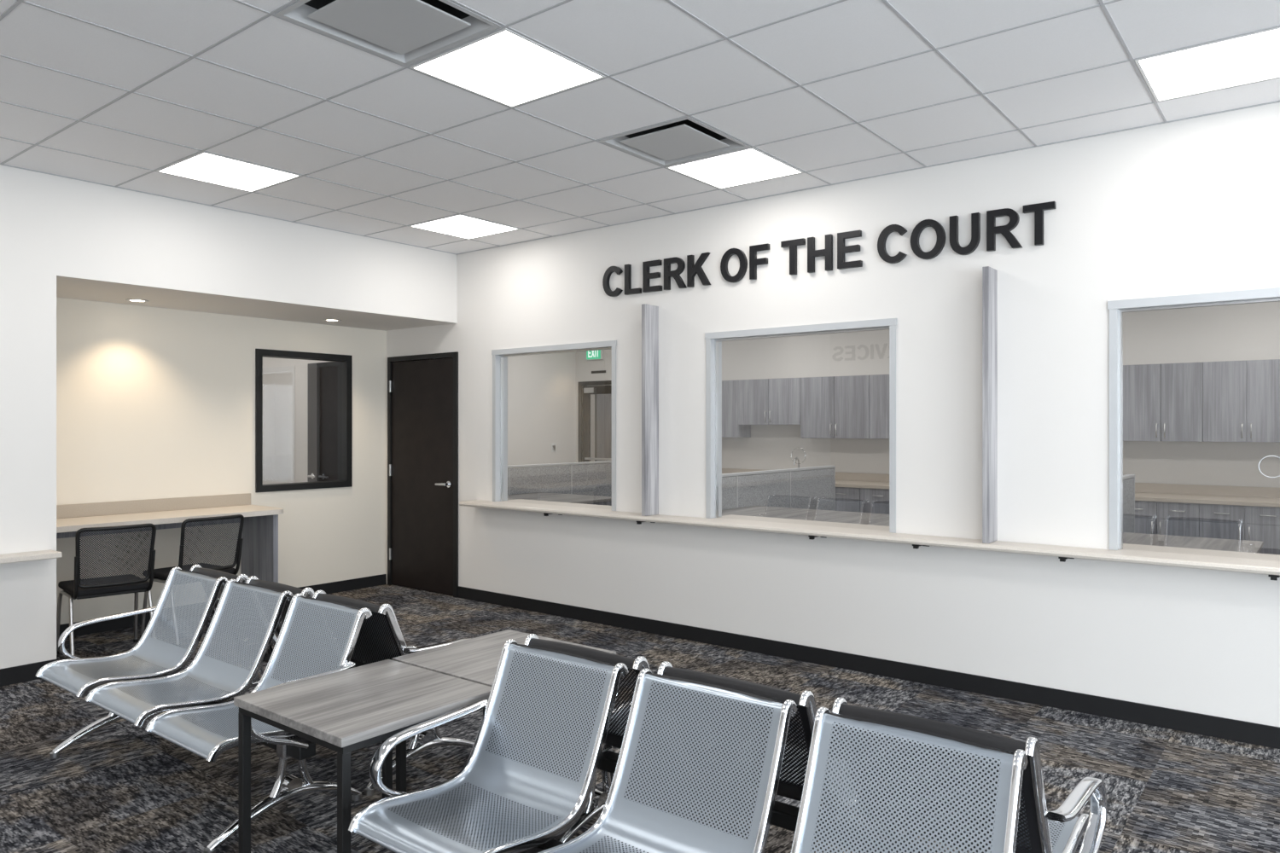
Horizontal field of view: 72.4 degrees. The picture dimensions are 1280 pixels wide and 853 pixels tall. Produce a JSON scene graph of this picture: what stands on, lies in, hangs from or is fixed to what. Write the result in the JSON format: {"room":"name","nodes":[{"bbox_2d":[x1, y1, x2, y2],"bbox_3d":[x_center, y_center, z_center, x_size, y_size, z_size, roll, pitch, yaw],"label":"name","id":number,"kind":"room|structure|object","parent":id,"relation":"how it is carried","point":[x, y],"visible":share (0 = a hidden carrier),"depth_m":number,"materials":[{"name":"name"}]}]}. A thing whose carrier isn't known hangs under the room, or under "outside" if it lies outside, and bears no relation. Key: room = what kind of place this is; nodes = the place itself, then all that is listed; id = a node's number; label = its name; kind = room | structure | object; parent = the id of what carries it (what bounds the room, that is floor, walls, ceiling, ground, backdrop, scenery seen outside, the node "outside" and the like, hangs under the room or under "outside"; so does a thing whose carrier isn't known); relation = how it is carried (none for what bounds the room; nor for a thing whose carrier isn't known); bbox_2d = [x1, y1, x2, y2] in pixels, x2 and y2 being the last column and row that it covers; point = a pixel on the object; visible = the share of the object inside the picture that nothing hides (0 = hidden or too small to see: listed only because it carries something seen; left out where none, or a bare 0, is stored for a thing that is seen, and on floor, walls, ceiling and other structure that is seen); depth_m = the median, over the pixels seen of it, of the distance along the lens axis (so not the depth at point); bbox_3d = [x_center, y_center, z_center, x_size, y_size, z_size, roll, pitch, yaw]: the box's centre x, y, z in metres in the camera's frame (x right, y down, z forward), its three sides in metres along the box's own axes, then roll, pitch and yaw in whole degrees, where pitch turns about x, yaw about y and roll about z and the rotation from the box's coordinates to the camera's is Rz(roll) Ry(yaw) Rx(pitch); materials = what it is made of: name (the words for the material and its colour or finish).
{"room":"courthouse waiting room","nodes":[
{"label":"courthouse waiting room","id":0,"kind":"room"},
{"bbox_2d":[0,164,56,669],"bbox_3d":[-4.892,-0.008,3.720,0.100,3.050,4.185,0,0,38],"label":"wall","id":1,"kind":"structure","parent":0,"point":[27,198],"depth_m":5.21,"materials":[{"name":"white paint"}]},
{"bbox_2d":[0,549,62,564],"bbox_3d":[-4.763,0.774,3.666,0.170,0.055,4.060,0,0,38],"label":"wall ledge","id":2,"kind":"object","parent":1,"relation":"attached to","point":[43,555],"visible":1,"depth_m":5.10,"materials":[{"name":"beige laminate"}]},
{"bbox_2d":[0,574,386,686],"bbox_3d":[-4.293,1.467,5.223,1.043,0.100,7.288,0,0,38],"label":"baseboard","id":3,"kind":"structure","parent":1,"relation":"attached to","point":[361,583],"depth_m":6.52,"materials":[{"name":"black rubber"}]},
{"bbox_2d":[56,297,386,624],"bbox_3d":[-3.481,-0.008,7.191,0.120,3.050,3.215,0,0,38],"label":"wall","id":4,"kind":"structure","parent":0,"point":[153,403],"depth_m":6.96,"materials":[{"name":"beige paint"}]},
{"bbox_2d":[255,349,352,492],"bbox_3d":[-3.009,-0.051,7.784,0.148,1.215,0.920,0,0,38],"label":"window frame","id":5,"kind":"structure","parent":4,"relation":"in","point":[345,362],"depth_m":7.86,"materials":[{"name":"black paint"}]},
{"bbox_2d":[56,175,456,331],"bbox_3d":[-2.998,-1.227,6.875,1.031,0.612,3.115,0,0,38],"label":"soffit","id":6,"kind":"structure","parent":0,"point":[114,245],"depth_m":6.31,"materials":[{"name":"white paint"}]},
{"bbox_2d":[125,298,149,302],"bbox_3d":[-3.667,-0.919,6.380,0.152,0.006,0.152,0,0,38],"label":"recessed light","id":7,"kind":"object","parent":6,"relation":"in","point":[127,299],"visible":1,"depth_m":6.37,"materials":[{"name":"silver metal"}]},
{"bbox_2d":[323,319,341,321],"bbox_3d":[-2.661,-0.919,7.560,0.152,0.006,0.152,0,0,38],"label":"recessed light","id":8,"kind":"object","parent":6,"relation":"in","point":[327,320],"visible":1,"depth_m":7.55,"materials":[{"name":"silver metal"}]},
{"bbox_2d":[507,351,575,468],"bbox_3d":[-2.610,-0.008,11.888,0.120,3.050,5.000,0,0,38],"label":"wall","id":9,"kind":"structure","parent":0,"point":[542,387],"depth_m":13.20,"materials":[{"name":"white paint"}]},
{"bbox_2d":[551,443,556,452],"bbox_3d":[-1.320,0.327,13.418,0.012,0.140,0.120,0,0,38],"label":"light switch","id":10,"kind":"object","parent":9,"relation":"attached to","point":[553,445],"visible":1,"depth_m":13.41,"materials":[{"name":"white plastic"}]},
{"bbox_2d":[587,384,611,461],"bbox_3d":[0.770,-0.008,15.514,7.000,3.050,0.120,0,0,38],"label":"wall","id":11,"kind":"structure","parent":0,"point":[592,396],"depth_m":16.76,"materials":[{"name":"white paint"}]},
{"bbox_2d":[594,394,611,464],"bbox_3d":[-0.425,0.417,16.341,1.100,2.200,0.060,0,0,38],"label":"door","id":12,"kind":"structure","parent":11,"relation":"in","point":[602,402],"depth_m":16.52,"materials":[{"name":"wood"}]},
{"bbox_2d":[0,0,1279,253],"bbox_3d":[-0.111,-1.543,6.709,16.720,0.020,15.040,0,0,38],"label":"ceiling","id":13,"kind":"structure","parent":0,"point":[609,37],"depth_m":4.11,"materials":[{"name":"tile"}]},
{"bbox_2d":[156,151,301,191],"bbox_3d":[-2.480,-1.530,5.284,0.594,0.005,0.594,0,0,38],"label":"ceiling light panel","id":14,"kind":"object","parent":13,"relation":"in","point":[204,166],"depth_m":5.27,"materials":[{"name":"white plastic"}]},
{"bbox_2d":[274,0,501,65],"bbox_3d":[-0.942,-1.630,3.296,0.590,0.206,0.590,0,0,38],"label":"air diffuser","id":15,"kind":"object","parent":13,"relation":"in","point":[405,32],"depth_m":3.34,"materials":[{"name":"white metal"}]},
{"bbox_2d":[409,214,519,239],"bbox_3d":[-1.348,-1.530,6.721,0.594,0.005,0.594,0,0,38],"label":"ceiling light panel","id":16,"kind":"object","parent":13,"relation":"in","point":[462,226],"depth_m":6.71,"materials":[{"name":"white plastic"}]},
{"bbox_2d":[409,28,605,107],"bbox_3d":[-0.565,-1.530,3.775,0.594,0.005,0.594,0,0,38],"label":"ceiling light panel","id":17,"kind":"object","parent":13,"relation":"in","point":[504,66],"depth_m":3.75,"materials":[{"name":"white plastic"}]},
{"bbox_2d":[0,0,1279,254],"bbox_3d":[0.075,-1.531,1.787,10.095,0.004,7.300,0,0,38],"label":"grid","id":18,"kind":"object","parent":13,"relation":"attached to","point":[1102,4],"depth_m":4.22,"materials":[{"name":"white metal"}]},
{"bbox_2d":[598,116,750,166],"bbox_3d":[0.190,-1.630,4.732,0.590,0.206,0.590,0,0,38],"label":"air diffuser","id":19,"kind":"object","parent":13,"relation":"in","point":[685,139],"depth_m":4.77,"materials":[{"name":"white metal"}]},
{"bbox_2d":[665,147,802,189],"bbox_3d":[0.567,-1.530,5.211,0.594,0.005,0.594,0,0,38],"label":"ceiling light panel","id":20,"kind":"object","parent":13,"relation":"in","point":[747,165],"depth_m":5.20,"materials":[{"name":"white plastic"}]},
{"bbox_2d":[1134,27,1279,102],"bbox_3d":[2.482,-1.530,3.701,0.594,0.005,0.594,0,0,38],"label":"ceiling light panel","id":21,"kind":"object","parent":13,"relation":"in","point":[1254,57],"depth_m":3.71,"materials":[{"name":"white plastic"}]},
{"bbox_2d":[0,584,1279,852],"bbox_3d":[-0.111,1.567,6.709,16.720,0.100,15.040,0,0,38],"label":"floor","id":22,"kind":"structure","parent":0,"point":[122,788],"depth_m":3.93,"materials":[{"name":"carpet"}]},
{"bbox_2d":[56,523,156,669],"bbox_3d":[-3.531,1.076,5.798,0.500,0.882,0.596,0,0,-44],"label":"chair","id":23,"kind":"object","parent":22,"relation":"on","point":[78,589],"visible":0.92,"depth_m":5.64,"materials":[{"name":"black fabric"}]},
{"bbox_2d":[56,493,283,611],"bbox_3d":[-3.588,1.038,6.477,0.595,0.957,1.759,0,0,38],"label":"built-in desk","id":24,"kind":"object","parent":22,"relation":"on","point":[259,549],"visible":0.56,"depth_m":6.84,"materials":[{"name":"beige laminate"}]},
{"bbox_2d":[139,514,244,647],"bbox_3d":[-3.218,1.076,6.324,0.596,0.882,0.500,0,0,34],"label":"chair","id":25,"kind":"object","parent":22,"relation":"on","point":[160,575],"visible":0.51,"depth_m":6.18,"materials":[{"name":"black fabric"}]},
{"bbox_2d":[35,566,372,852],"bbox_3d":[-1.928,1.121,3.773,1.776,0.793,0.664,0,0,38],"label":"bench","id":26,"kind":"object","parent":22,"relation":"on","point":[173,724],"visible":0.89,"depth_m":3.74,"materials":[{"name":"silver metal"}]},
{"bbox_2d":[189,564,474,796],"bbox_3d":[-1.503,1.121,4.312,1.776,0.793,0.664,0,0,38],"label":"bench","id":27,"kind":"object","parent":22,"relation":"on","point":[369,649],"visible":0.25,"depth_m":3.81,"materials":[{"name":"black metal"}]},
{"bbox_2d":[233,659,494,852],"bbox_3d":[-0.934,1.217,3.010,0.635,0.600,0.621,0,0,38],"label":"side table","id":28,"kind":"object","parent":22,"relation":"on","point":[345,712],"visible":0.71,"depth_m":2.92,"materials":[{"name":"grey wood"}]},
{"bbox_2d":[391,629,616,820],"bbox_3d":[-0.539,1.217,3.512,0.635,0.600,0.626,0,0,38],"label":"side table","id":29,"kind":"object","parent":22,"relation":"on","point":[476,660],"visible":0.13,"depth_m":3.46,"materials":[{"name":"grey wood"}]},
{"bbox_2d":[507,460,611,506],"bbox_3d":[-0.654,0.982,10.066,1.292,1.070,3.200,0,0,38],"label":"workstation","id":30,"kind":"object","parent":22,"relation":"on","point":[589,482],"visible":0.16,"depth_m":10.46,"materials":[{"name":"fabric"}]},
{"bbox_2d":[348,639,1028,852],"bbox_3d":[0.024,1.121,2.235,1.776,0.793,0.664,0,0,38],"label":"bench","id":31,"kind":"object","parent":22,"relation":"on","point":[538,746],"visible":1,"depth_m":2.40,"materials":[{"name":"silver metal"}]},
{"bbox_2d":[721,465,889,526],"bbox_3d":[2.080,0.982,8.140,2.212,1.070,3.160,0,0,38],"label":"workstation","id":32,"kind":"object","parent":22,"relation":"on","point":[800,493],"visible":0.3,"depth_m":8.70,"materials":[{"name":"fabric"}]},
{"bbox_2d":[523,634,1106,852],"bbox_3d":[0.449,1.121,2.774,1.776,0.793,0.664,0,0,38],"label":"bench","id":33,"kind":"object","parent":22,"relation":"on","point":[1033,833],"visible":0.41,"depth_m":2.40,"materials":[{"name":"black metal"}]},
{"bbox_2d":[835,480,1279,554],"bbox_3d":[3.802,1.097,9.612,8.230,0.840,0.633,0,0,38],"label":"base cabinet","id":34,"kind":"object","parent":22,"relation":"on","point":[1223,517],"visible":0.27,"depth_m":8.20,"materials":[{"name":"grey wood"}]},
{"bbox_2d":[721,468,1279,498],"bbox_3d":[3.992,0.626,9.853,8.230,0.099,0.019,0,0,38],"label":"countertop","id":35,"kind":"structure","parent":34,"relation":"on","point":[1248,491],"depth_m":8.73,"materials":[{"name":"beige laminate"}]},
{"bbox_2d":[1122,474,1263,553],"bbox_3d":[4.044,0.982,6.617,1.142,1.070,3.200,0,0,38],"label":"workstation","id":36,"kind":"object","parent":22,"relation":"on","point":[1129,535],"visible":0.16,"depth_m":6.01,"materials":[{"name":"fabric"}]},
{"bbox_2d":[262,102,1279,727],"bbox_3d":[1.047,-0.008,5.745,13.470,3.050,0.120,0,0,38],"label":"wall","id":37,"kind":"structure","parent":0,"point":[1189,206],"depth_m":5.12,"materials":[{"name":"white paint"}]},
{"bbox_2d":[307,361,337,482],"bbox_3d":[-3.141,0.427,8.905,0.960,2.180,0.102,0,0,38],"label":"door","id":38,"kind":"structure","parent":37,"relation":"in","point":[322,377],"depth_m":9.03,"materials":[{"name":"black paint"}]},
{"bbox_2d":[387,351,458,598],"bbox_3d":[-1.996,0.427,8.097,1.010,2.180,0.193,0,0,38],"label":"door","id":39,"kind":"structure","parent":37,"relation":"in","point":[422,395],"depth_m":8.06,"materials":[{"name":"black paint"}]},
{"bbox_2d":[491,340,616,511],"bbox_3d":[-0.623,0.011,7.181,1.382,1.331,0.332,0,0,38],"label":"window","id":40,"kind":"structure","parent":37,"relation":"in","point":[499,357],"depth_m":7.45,"materials":[{"name":"grey metal"}]},
{"bbox_2d":[704,318,896,533],"bbox_3d":[1.102,0.011,5.822,1.384,1.331,0.332,0,0,38],"label":"window","id":41,"kind":"structure","parent":37,"relation":"in","point":[713,340],"depth_m":5.90,"materials":[{"name":"grey metal"}]},
{"bbox_2d":[602,201,1056,296],"bbox_3d":[0.980,-1.100,5.702,3.201,0.233,0.030,0,0,38],"label":"sign lettering","id":42,"kind":"object","parent":37,"relation":"attached to","point":[693,269],"visible":1,"depth_m":5.46,"materials":[{"name":"black"}]},
{"bbox_2d":[457,586,1279,749],"bbox_3d":[2.340,1.467,4.642,10.072,0.100,0.012,0,0,38],"label":"baseboard","id":43,"kind":"structure","parent":37,"relation":"attached to","point":[1213,726],"depth_m":5.13,"materials":[{"name":"black rubber"}]},
{"bbox_2d":[458,500,1279,581],"bbox_3d":[2.375,0.674,4.492,9.829,0.065,0.202,0,0,38],"label":"countertop","id":44,"kind":"structure","parent":37,"relation":"attached to","point":[1063,553],"depth_m":4.98,"materials":[{"name":"beige laminate"}]},
{"bbox_2d":[641,303,658,516],"bbox_3d":[0.075,-0.118,6.333,0.034,1.519,0.160,0,0,38],"label":"divider","id":45,"kind":"object","parent":44,"relation":"on","point":[649,313],"visible":1,"depth_m":6.29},
{"bbox_2d":[982,266,997,543],"bbox_3d":[1.944,-0.118,4.860,0.034,1.519,0.160,0,0,38],"label":"divider","id":46,"kind":"object","parent":44,"relation":"on","point":[989,275],"visible":1,"depth_m":4.81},
{"bbox_2d":[1107,287,1279,563],"bbox_3d":[3.083,0.011,4.260,1.384,1.331,0.332,0,0,38],"label":"window","id":47,"kind":"structure","parent":37,"relation":"in","point":[1116,308],"depth_m":4.53,"materials":[{"name":"grey metal"}]},
{"bbox_2d":[793,457,799,467],"bbox_3d":[2.030,0.536,11.166,0.105,0.282,0.154,0,0,38],"label":"sink faucet","id":48,"kind":"object","parent":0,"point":[796,458],"visible":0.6,"depth_m":11.18,"materials":[{"name":"silver metal"}]},
{"bbox_2d":[576,301,1279,488],"bbox_3d":[4.216,-0.008,9.766,13.470,3.050,0.120,0,0,38],"label":"wall","id":49,"kind":"structure","parent":0,"point":[1244,332],"depth_m":9.03,"materials":[{"name":"white paint"}]},
{"bbox_2d":[586,349,602,360],"bbox_3d":[-0.709,-1.138,13.541,0.310,0.210,0.049,0,0,38],"label":"exit sign","id":50,"kind":"object","parent":49,"relation":"attached to","point":[590,355],"visible":0.59,"depth_m":13.51,"materials":[{"name":"green plastic"}]},
{"bbox_2d":[577,380,611,465],"bbox_3d":[-0.513,0.407,13.475,1.070,2.220,0.150,0,0,38],"label":"door","id":51,"kind":"structure","parent":49,"relation":"in","point":[593,389],"depth_m":13.71,"materials":[{"name":"black paint"}]},
{"bbox_2d":[591,370,605,373],"bbox_3d":[-0.641,-0.843,13.515,0.300,0.040,0.006,0,0,38],"label":"name sign","id":52,"kind":"object","parent":49,"relation":"attached to","point":[599,371],"visible":1,"depth_m":13.51,"materials":[{"name":"black paint"}]},
{"bbox_2d":[721,359,1279,442],"bbox_3d":[3.886,-0.235,9.719,8.189,0.762,0.362,0,0,38],"label":"upper cabinet","id":53,"kind":"object","parent":49,"relation":"attached to","point":[1229,401],"visible":0.47,"depth_m":8.67,"materials":[{"name":"grey wood"}]}
]}

